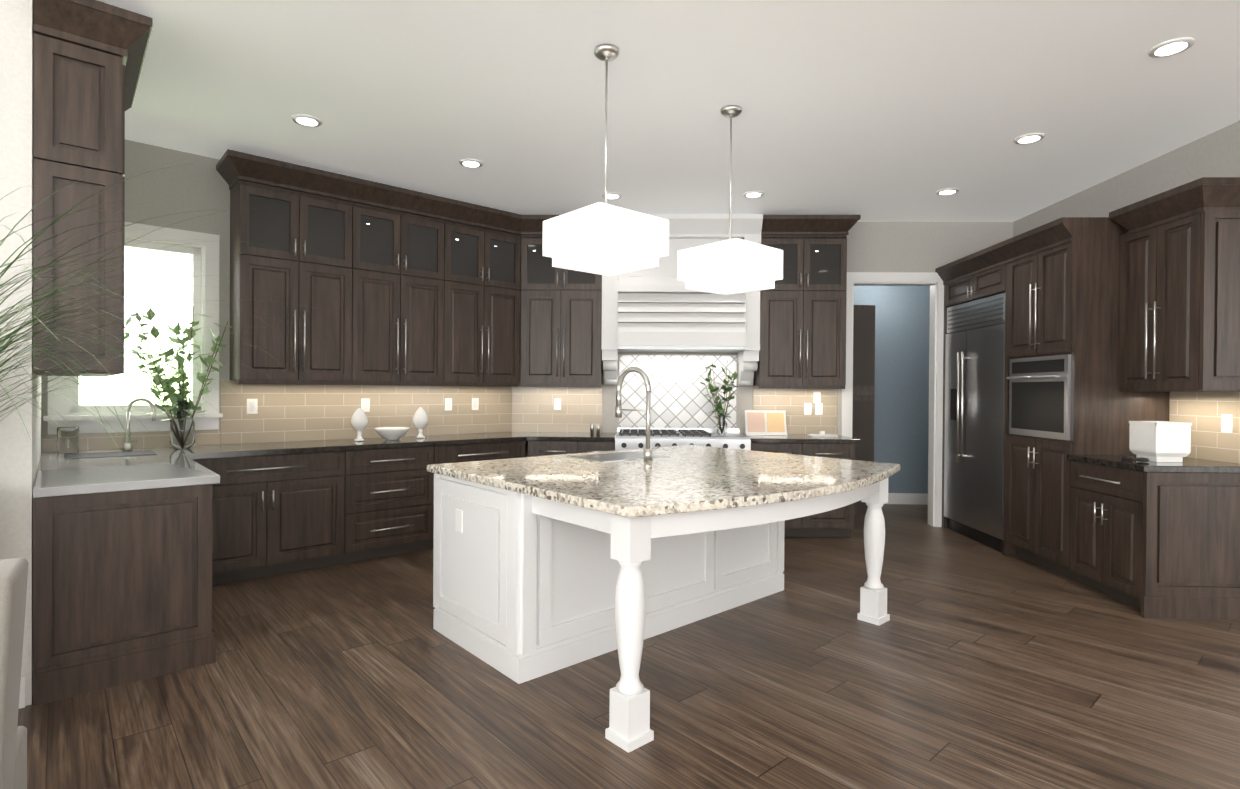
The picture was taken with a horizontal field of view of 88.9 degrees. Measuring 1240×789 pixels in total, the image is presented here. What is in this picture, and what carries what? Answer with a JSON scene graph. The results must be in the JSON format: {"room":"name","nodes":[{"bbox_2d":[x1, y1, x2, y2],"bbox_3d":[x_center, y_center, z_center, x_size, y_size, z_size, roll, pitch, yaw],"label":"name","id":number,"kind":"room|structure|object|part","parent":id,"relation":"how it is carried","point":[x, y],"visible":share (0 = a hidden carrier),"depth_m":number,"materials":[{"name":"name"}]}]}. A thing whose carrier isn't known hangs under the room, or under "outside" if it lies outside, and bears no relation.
{"room":"kitchen","nodes":[
{"label":"kitchen","id":0,"kind":"room"},
{"bbox_2d":[0,0,40,705],"bbox_3d":[-3.152,-0.226,3.335,0.120,3.050,1.915,0,0,-42],"label":"wall","id":1,"kind":"structure","parent":0,"point":[20,457],"depth_m":2.63,"materials":[{"name":"paint"}]},
{"bbox_2d":[33,0,152,376],"bbox_3d":[-2.621,-0.896,3.131,0.394,1.600,1.111,0,0,-42],"label":"upper cabinet","id":2,"kind":"object","parent":1,"relation":"attached to","point":[89,56],"visible":0.98,"depth_m":2.75,"materials":[{"name":"brown wood"}]},
{"bbox_2d":[33,454,219,497],"bbox_3d":[-2.629,0.407,3.345,0.672,0.040,1.285,0,0,-42],"label":"countertop","id":3,"kind":"structure","parent":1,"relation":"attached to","point":[73,477],"depth_m":3.07,"materials":[{"name":"light grey stone"}]},
{"bbox_2d":[41,139,492,454],"bbox_3d":[-2.454,-0.234,5.313,3.790,3.050,0.120,0,0,-42],"label":"wall","id":4,"kind":"structure","parent":0,"point":[200,184],"depth_m":4.58,"materials":[{"name":"paint"}]},
{"bbox_2d":[43,222,222,434],"bbox_3d":[-3.384,-0.465,4.449,0.990,1.450,0.175,0,0,-42],"label":"window","id":5,"kind":"structure","parent":4,"relation":"in","point":[205,264],"depth_m":4.57,"materials":[{"name":"white wood"}]},
{"bbox_2d":[42,380,511,451],"bbox_3d":[-2.417,0.134,5.255,3.520,0.482,0.017,0,0,-42],"label":"backsplash","id":6,"kind":"structure","parent":4,"relation":"attached to","point":[455,409],"depth_m":5.25,"materials":[{"name":"tile"}]},
{"bbox_2d":[216,149,521,386],"bbox_3d":[-1.951,-0.891,5.379,2.471,1.630,0.429,0,0,-42],"label":"upper cabinet","id":7,"kind":"object","parent":4,"relation":"attached to","point":[384,284],"visible":1,"depth_m":5.11,"materials":[{"name":"brown wood"}]},
{"bbox_2d":[17,504,1239,788],"bbox_3d":[-0.520,1.342,3.307,19.000,0.050,17.000,0,0,1],"label":"floor","id":8,"kind":"structure","parent":0,"point":[971,664],"depth_m":2.76,"materials":[{"name":"brown wood"}]},
{"bbox_2d":[0,558,28,788],"bbox_3d":[-1.494,0.824,1.204,0.568,1.000,0.600,0,0,-37],"label":"dining chair","id":9,"kind":"object","parent":8,"relation":"on","point":[13,736],"visible":1,"depth_m":1.18,"materials":[{"name":"fabric"}]},
{"bbox_2d":[33,484,215,705],"bbox_3d":[-2.406,0.868,3.072,0.641,0.876,0.534,0,0,-42],"label":"base cabinet","id":10,"kind":"object","parent":8,"relation":"on","point":[122,587],"visible":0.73,"depth_m":2.84,"materials":[{"name":"brown wood"}]},
{"bbox_2d":[193,451,348,585],"bbox_3d":[-2.667,0.856,4.640,1.050,0.876,0.618,0,0,-42],"label":"base cabinet","id":11,"kind":"object","parent":8,"relation":"on","point":[273,515],"depth_m":4.47,"materials":[{"name":"brown wood"}]},
{"bbox_2d":[349,445,444,562],"bbox_3d":[-2.008,0.857,5.224,0.832,0.876,0.618,0,0,-42],"label":"base cabinet","id":12,"kind":"object","parent":8,"relation":"on","point":[391,491],"depth_m":5.00,"materials":[{"name":"brown wood"}]},
{"bbox_2d":[445,441,524,462],"bbox_3d":[-1.410,0.858,5.755,0.890,0.876,0.618,0,0,-42],"label":"drawer","id":13,"kind":"object","parent":8,"relation":"on","point":[516,449],"depth_m":5.54,"materials":[{"name":"brown wood"}]},
{"bbox_2d":[528,441,579,456],"bbox_3d":[-0.611,0.861,6.115,0.460,0.876,0.618,0,0,1],"label":"base cabinet","id":14,"kind":"object","parent":8,"relation":"on","point":[535,448],"depth_m":5.81,"materials":[{"name":"brown wood"}]},
{"bbox_2d":[580,441,614,452],"bbox_3d":[-0.242,0.864,6.105,0.401,0.876,0.618,0,0,1],"label":"base cabinet","id":15,"kind":"object","parent":8,"relation":"on","point":[585,446],"depth_m":5.80,"materials":[{"name":"brown wood"}]},
{"bbox_2d":[433,473,889,752],"bbox_3d":[0.321,0.881,3.584,2.123,0.880,1.750,0,0,-42],"label":"kitchen island","id":16,"kind":"object","parent":8,"relation":"on","point":[526,587],"visible":0.81,"depth_m":3.11,"materials":[{"name":"white paint"}]},
{"bbox_2d":[427,445,899,517],"bbox_3d":[0.351,0.421,3.552,2.170,0.039,1.870,0,0,-42],"label":"island countertop","id":17,"kind":"structure","parent":16,"relation":"on","point":[686,478],"depth_m":3.09,"materials":[{"name":"stone"}]},
{"bbox_2d":[565,451,668,461],"bbox_3d":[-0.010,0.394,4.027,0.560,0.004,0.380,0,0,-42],"label":"island sink","id":18,"kind":"object","parent":17,"relation":"in","point":[616,456],"visible":0.82,"depth_m":3.99,"materials":[{"name":"silver metal"}]},
{"bbox_2d":[615,367,658,460],"bbox_3d":[0.108,0.112,3.945,0.118,0.571,0.318,0,0,-42],"label":"island faucet","id":19,"kind":"object","parent":17,"relation":"on","point":[648,451],"visible":1,"depth_m":3.84,"materials":[{"name":"silver metal"}]},
{"bbox_2d":[615,427,750,449],"bbox_3d":[0.572,0.822,6.021,1.220,0.970,0.706,0,0,1],"label":"range","id":20,"kind":"object","parent":8,"relation":"on","point":[635,438],"visible":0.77,"depth_m":5.73,"materials":[{"name":"silver metal"}]},
{"bbox_2d":[700,360,737,434],"bbox_3d":[0.945,0.027,6.067,0.438,0.714,0.360,0,0,1],"label":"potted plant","id":21,"kind":"object","parent":20,"relation":"on","point":[721,424],"visible":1,"depth_m":6.01,"materials":[{"name":"green plant"}]},
{"bbox_2d":[751,443,811,536],"bbox_3d":[1.455,0.876,6.063,0.537,0.876,0.618,0,0,1],"label":"base cabinet","id":22,"kind":"object","parent":8,"relation":"on","point":[802,526],"depth_m":5.76,"materials":[{"name":"brown wood"}]},
{"bbox_2d":[812,443,854,537],"bbox_3d":[1.872,0.879,6.053,0.541,0.876,0.618,0,0,1],"label":"base cabinet","id":23,"kind":"object","parent":8,"relation":"on","point":[838,522],"depth_m":5.75,"materials":[{"name":"brown wood"}]},
{"bbox_2d":[852,305,874,513],"bbox_3d":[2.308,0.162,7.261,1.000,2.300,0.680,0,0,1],"label":"door","id":24,"kind":"structure","parent":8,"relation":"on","point":[863,372],"depth_m":6.93,"materials":[{"name":"brown wood"}]},
{"bbox_2d":[944,292,1005,551],"bbox_3d":[3.510,0.240,5.751,0.752,2.180,1.000,0,0,1],"label":"fridge","id":25,"kind":"object","parent":8,"relation":"on","point":[974,421],"visible":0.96,"depth_m":5.69,"materials":[{"name":"silver metal"}]},
{"bbox_2d":[935,217,1169,583],"bbox_3d":[3.499,0.042,5.415,0.759,2.580,1.951,0,0,1],"label":"tall cabinet","id":26,"kind":"object","parent":8,"relation":"on","point":[1057,281],"visible":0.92,"depth_m":4.60,"materials":[{"name":"brown wood"}]},
{"bbox_2d":[1007,354,1070,439],"bbox_3d":[3.165,0.018,4.835,0.075,0.610,0.705,0,0,1],"label":"wall oven","id":27,"kind":"object","parent":26,"relation":"in","point":[1039,396],"visible":0.98,"depth_m":4.77,"materials":[{"name":"silver metal"}]},
{"bbox_2d":[1067,454,1239,619],"bbox_3d":[3.480,0.883,4.104,0.722,0.915,0.678,0,0,1],"label":"base cabinet","id":28,"kind":"object","parent":8,"relation":"on","point":[1157,545],"depth_m":3.79,"materials":[{"name":"brown wood"}]},
{"bbox_2d":[1120,456,1128,459],"bbox_3d":[3.277,0.409,4.087,0.070,0.028,0.070,0,0,-14],"label":"pebble","id":29,"kind":"object","parent":28,"relation":"on","point":[1122,457],"depth_m":4.07,"materials":[{"name":"black stone"}]},
{"bbox_2d":[1129,456,1148,461],"bbox_3d":[3.285,0.409,3.977,0.070,0.028,0.070,0,0,-14],"label":"pebble","id":30,"kind":"object","parent":28,"relation":"on","point":[1141,459],"depth_m":3.96,"materials":[{"name":"black stone"}]},
{"bbox_3d":[3.488,0.445,4.101,0.712,0.040,0.677,0,0,1],"label":"right base cabinet top","id":31,"kind":"part","parent":28,"relation":"part of","materials":[{"name":"grey stone"}]},
{"bbox_2d":[1129,421,1191,461],"bbox_3d":[3.447,0.299,4.042,0.218,0.250,0.218,0,0,1],"label":"canister","id":32,"kind":"object","parent":28,"relation":"on","point":[1160,441],"visible":1,"depth_m":3.95,"materials":[{"name":"white ceramic"}]},
{"bbox_2d":[98,0,1239,221],"bbox_3d":[-0.498,-1.758,3.287,19.000,0.050,17.000,0,0,1],"label":"ceiling","id":33,"kind":"structure","parent":0,"point":[886,110],"depth_m":3.67,"materials":[{"name":"paint"}]},
{"bbox_2d":[292,114,321,126],"bbox_3d":[-1.991,-1.740,4.025,0.176,0.011,0.176,0,0,1],"label":"recessed light","id":34,"kind":"object","parent":33,"relation":"in","point":[306,120],"visible":1,"depth_m":4.00,"materials":[{"name":"white"}]},
{"bbox_2d":[459,159,482,167],"bbox_3d":[-1.122,-1.739,4.764,0.176,0.011,0.176,0,0,1],"label":"recessed light","id":35,"kind":"object","parent":33,"relation":"in","point":[472,163],"visible":0.98,"depth_m":4.75,"materials":[{"name":"white"}]},
{"bbox_2d":[543,44,668,275],"bbox_3d":[-0.071,-1.184,3.178,0.450,1.081,0.450,0,0,-42],"label":"pendant light","id":36,"kind":"object","parent":33,"relation":"hanging from","point":[604,238],"visible":0.98,"depth_m":3.05,"materials":[{"name":"white glass"}]},
{"bbox_2d":[602,192,621,198],"bbox_3d":[-0.072,-1.737,5.538,0.176,0.011,0.176,0,0,1],"label":"recessed light","id":37,"kind":"object","parent":33,"relation":"in","point":[611,195],"visible":0.73,"depth_m":5.51,"materials":[{"name":"white"}]},
{"bbox_2d":[677,105,782,294],"bbox_3d":[0.670,-1.183,3.835,0.450,1.081,0.450,0,0,-42],"label":"pendant light","id":38,"kind":"object","parent":33,"relation":"hanging from","point":[732,266],"visible":1,"depth_m":3.71,"materials":[{"name":"white glass"}]},
{"bbox_2d":[743,191,763,197],"bbox_3d":[1.156,-1.728,5.467,0.176,0.011,0.176,0,0,1],"label":"recessed light","id":39,"kind":"object","parent":33,"relation":"in","point":[752,194],"visible":1,"depth_m":5.45,"materials":[{"name":"white"}]},
{"bbox_2d":[936,188,958,194],"bbox_3d":[2.774,-1.716,5.357,0.176,0.011,0.176,0,0,1],"label":"recessed light","id":40,"kind":"object","parent":33,"relation":"in","point":[948,191],"visible":1,"depth_m":5.33,"materials":[{"name":"white"}]},
{"bbox_2d":[1014,133,1044,143],"bbox_3d":[2.736,-1.709,4.227,0.176,0.011,0.176,0,0,1],"label":"recessed light","id":41,"kind":"object","parent":33,"relation":"in","point":[1029,138],"visible":1,"depth_m":4.21,"materials":[{"name":"white"}]},
{"bbox_2d":[1148,37,1194,57],"bbox_3d":[2.708,-1.702,3.108,0.176,0.011,0.176,0,0,1],"label":"recessed light","id":42,"kind":"object","parent":33,"relation":"in","point":[1171,47],"visible":0.98,"depth_m":3.09,"materials":[{"name":"white"}]},
{"bbox_2d":[519,222,1012,456],"bbox_3d":[1.399,-0.214,6.431,5.260,3.050,0.120,0,0,1],"label":"wall","id":43,"kind":"structure","parent":0,"point":[902,246],"depth_m":6.33,"materials":[{"name":"paint"}]},
{"bbox_2d":[40,432,535,460],"bbox_3d":[-2.135,0.400,5.084,3.717,0.040,0.652,0,0,-42],"label":"countertop","id":44,"kind":"structure","parent":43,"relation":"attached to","point":[244,450],"depth_m":4.73,"materials":[{"name":"stone"}]},
{"bbox_2d":[57,426,78,453],"bbox_3d":[-3.549,0.291,4.068,0.110,0.169,0.107,0,0,1],"label":"glass jar","id":45,"kind":"object","parent":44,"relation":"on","point":[65,445],"visible":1,"depth_m":4.03,"materials":[{"name":"white"}]},
{"bbox_2d":[64,450,156,458],"bbox_3d":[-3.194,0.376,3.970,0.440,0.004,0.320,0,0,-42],"label":"sink","id":46,"kind":"object","parent":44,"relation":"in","point":[106,454],"visible":1,"depth_m":3.94,"materials":[{"name":"black"}]},
{"bbox_2d":[124,398,155,450],"bbox_3d":[-3.227,0.198,4.248,0.164,0.356,0.186,0,0,-42],"label":"sink faucet","id":47,"kind":"object","parent":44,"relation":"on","point":[127,445],"visible":1,"depth_m":4.22,"materials":[{"name":"silver metal"}]},
{"bbox_2d":[124,300,233,448],"bbox_3d":[-3.067,-0.120,4.352,0.632,0.993,0.666,0,0,1],"label":"vase","id":48,"kind":"object","parent":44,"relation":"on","point":[181,437],"visible":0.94,"depth_m":4.40,"materials":[{"name":"clear glass"}]},
{"bbox_2d":[351,408,367,440],"bbox_3d":[-2.117,0.242,5.137,0.132,0.272,0.130,0,0,-42],"label":"finial","id":49,"kind":"object","parent":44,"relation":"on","point":[359,420],"visible":1,"depth_m":5.10,"materials":[{"name":"white ceramic"}]},
{"bbox_2d":[375,427,409,439],"bbox_3d":[-1.904,0.329,5.287,0.280,0.100,0.280,0,0,-42],"label":"bowl","id":50,"kind":"object","parent":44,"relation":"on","point":[391,433],"visible":1,"depth_m":5.21,"materials":[{"name":"white ceramic"}]},
{"bbox_2d":[413,407,427,438],"bbox_3d":[-1.728,0.243,5.482,0.132,0.272,0.130,0,0,-42],"label":"finial","id":51,"kind":"object","parent":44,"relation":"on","point":[420,419],"visible":1,"depth_m":5.44,"materials":[{"name":"white ceramic"}]},
{"bbox_2d":[512,355,837,433],"bbox_3d":[0.546,-0.003,6.382,3.280,0.784,0.017,0,0,1],"label":"backsplash","id":52,"kind":"structure","parent":43,"relation":"attached to","point":[678,398],"depth_m":6.38,"materials":[{"name":"tile"}]},
{"bbox_2d":[601,214,762,385],"bbox_3d":[0.581,-0.892,6.120,1.506,1.603,0.526,0,0,1],"label":"range hood","id":53,"kind":"object","parent":43,"relation":"attached to","point":[660,308],"visible":0.73,"depth_m":5.92,"materials":[{"name":"white paint"}]},
{"bbox_2d":[520,215,860,388],"bbox_3d":[0.648,-0.878,6.167,3.201,1.630,0.429,0,0,1],"label":"upper cabinet","id":54,"kind":"object","parent":43,"relation":"attached to","point":[803,324],"visible":0.83,"depth_m":6.03,"materials":[{"name":"brown wood"}]},
{"bbox_2d":[526,432,859,443],"bbox_3d":[0.664,0.413,6.064,3.024,0.040,0.652,0,0,1],"label":"countertop","id":55,"kind":"structure","parent":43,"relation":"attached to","point":[610,437],"depth_m":5.77,"materials":[{"name":"stone"}]},
{"bbox_2d":[590,424,593,433],"bbox_3d":[-0.272,0.335,6.166,0.036,0.099,0.034,0,0,1],"label":"shaker","id":56,"kind":"object","parent":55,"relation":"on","point":[592,429],"depth_m":6.15,"materials":[{"name":"silver metal"}]},
{"bbox_2d":[596,424,599,433],"bbox_3d":[-0.212,0.336,6.164,0.036,0.099,0.034,0,0,1],"label":"shaker","id":57,"kind":"object","parent":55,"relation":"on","point":[598,425],"depth_m":6.15,"materials":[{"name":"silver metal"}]},
{"bbox_2d":[744,410,787,434],"bbox_3d":[1.430,0.277,6.208,0.400,0.239,0.130,0,0,1],"label":"book","id":58,"kind":"object","parent":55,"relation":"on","point":[765,422],"visible":1,"depth_m":6.21,"materials":[{"name":"multicoloured paper"}]},
{"bbox_2d":[808,431,837,436],"bbox_3d":[1.952,0.376,6.091,0.250,0.049,0.140,0,0,1],"label":"tray","id":59,"kind":"object","parent":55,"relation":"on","point":[821,434],"visible":1,"depth_m":6.02,"materials":[{"name":"white ceramic"}]},
{"bbox_2d":[841,272,943,526],"bbox_3d":[2.742,0.050,6.389,1.030,2.540,0.140,0,0,1],"label":"door frame","id":60,"kind":"structure","parent":43,"relation":"attached to","point":[933,281],"depth_m":6.33,"materials":[{"name":"white wood"}]},
{"bbox_2d":[854,286,929,493],"bbox_3d":[2.950,-0.212,7.653,2.500,3.050,0.100,0,0,1],"label":"wall","id":61,"kind":"structure","parent":0,"point":[901,410],"depth_m":7.57,"materials":[{"name":"blue paint"}]},
{"bbox_2d":[883,493,927,504],"bbox_3d":[2.939,1.249,7.604,2.300,0.130,0.015,0,0,1],"label":"baseboard","id":62,"kind":"structure","parent":61,"relation":"attached to","point":[908,498],"depth_m":7.58,"materials":[{"name":"white wood"}]},
{"bbox_2d":[1013,121,1239,462],"bbox_3d":[3.824,-0.160,0.559,0.120,3.050,11.740,0,0,1],"label":"wall","id":63,"kind":"structure","parent":0,"point":[1216,153],"depth_m":4.58,"materials":[{"name":"paint"}]},
{"bbox_2d":[1109,177,1239,391],"bbox_3d":[3.628,-0.644,4.060,0.444,1.250,0.738,0,0,1],"label":"upper cabinet","id":64,"kind":"object","parent":63,"relation":"attached to","point":[1179,305],"visible":1,"depth_m":3.91,"materials":[{"name":"brown wood"}]},
{"bbox_2d":[1169,392,1239,463],"bbox_3d":[3.838,0.205,4.100,0.017,0.442,0.656,0,0,1],"label":"backsplash","id":65,"kind":"structure","parent":63,"relation":"attached to","point":[1213,418],"depth_m":4.10,"materials":[{"name":"tile"}]},
{"label":"outside","id":66,"kind":"structure","parent":0,"visible":0},
{"bbox_2d":[79,247,191,404],"bbox_3d":[-4.404,-0.725,5.636,7.000,4.400,0.001,0,0,-42],"label":"window","id":67,"kind":"structure","parent":66,"point":[133,385],"depth_m":5.74,"materials":[{"name":"white glass"}]},
{"bbox_3d":[-2.593,0.830,2.236,0.426,0.960,0.426,0,0,-42],"label":"planter","id":68,"kind":"object","parent":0,"visible":0},
{"bbox_2d":[0,163,340,455],"bbox_3d":[-1.890,-0.254,2.021,2.188,1.219,1.647,0,0,-42],"label":"grass plant","id":69,"kind":"object","parent":68,"relation":"in","point":[10,341],"visible":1,"depth_m":2.23,"materials":[{"name":"green plant"}]},
{"bbox_3d":[-4.976,-0.221,0.517,6.350,3.050,0.120,0,0,-42],"label":"wall","id":70,"kind":"structure","parent":0,"visible":0},
{"bbox_2d":[19,675,24,708],"bbox_3d":[-4.904,1.240,0.509,6.450,0.130,0.015,0,0,-41],"label":"baseboard","id":71,"kind":"structure","parent":70,"relation":"attached to","point":[22,695],"depth_m":2.64,"materials":[{"name":"white wood"}]}
]}

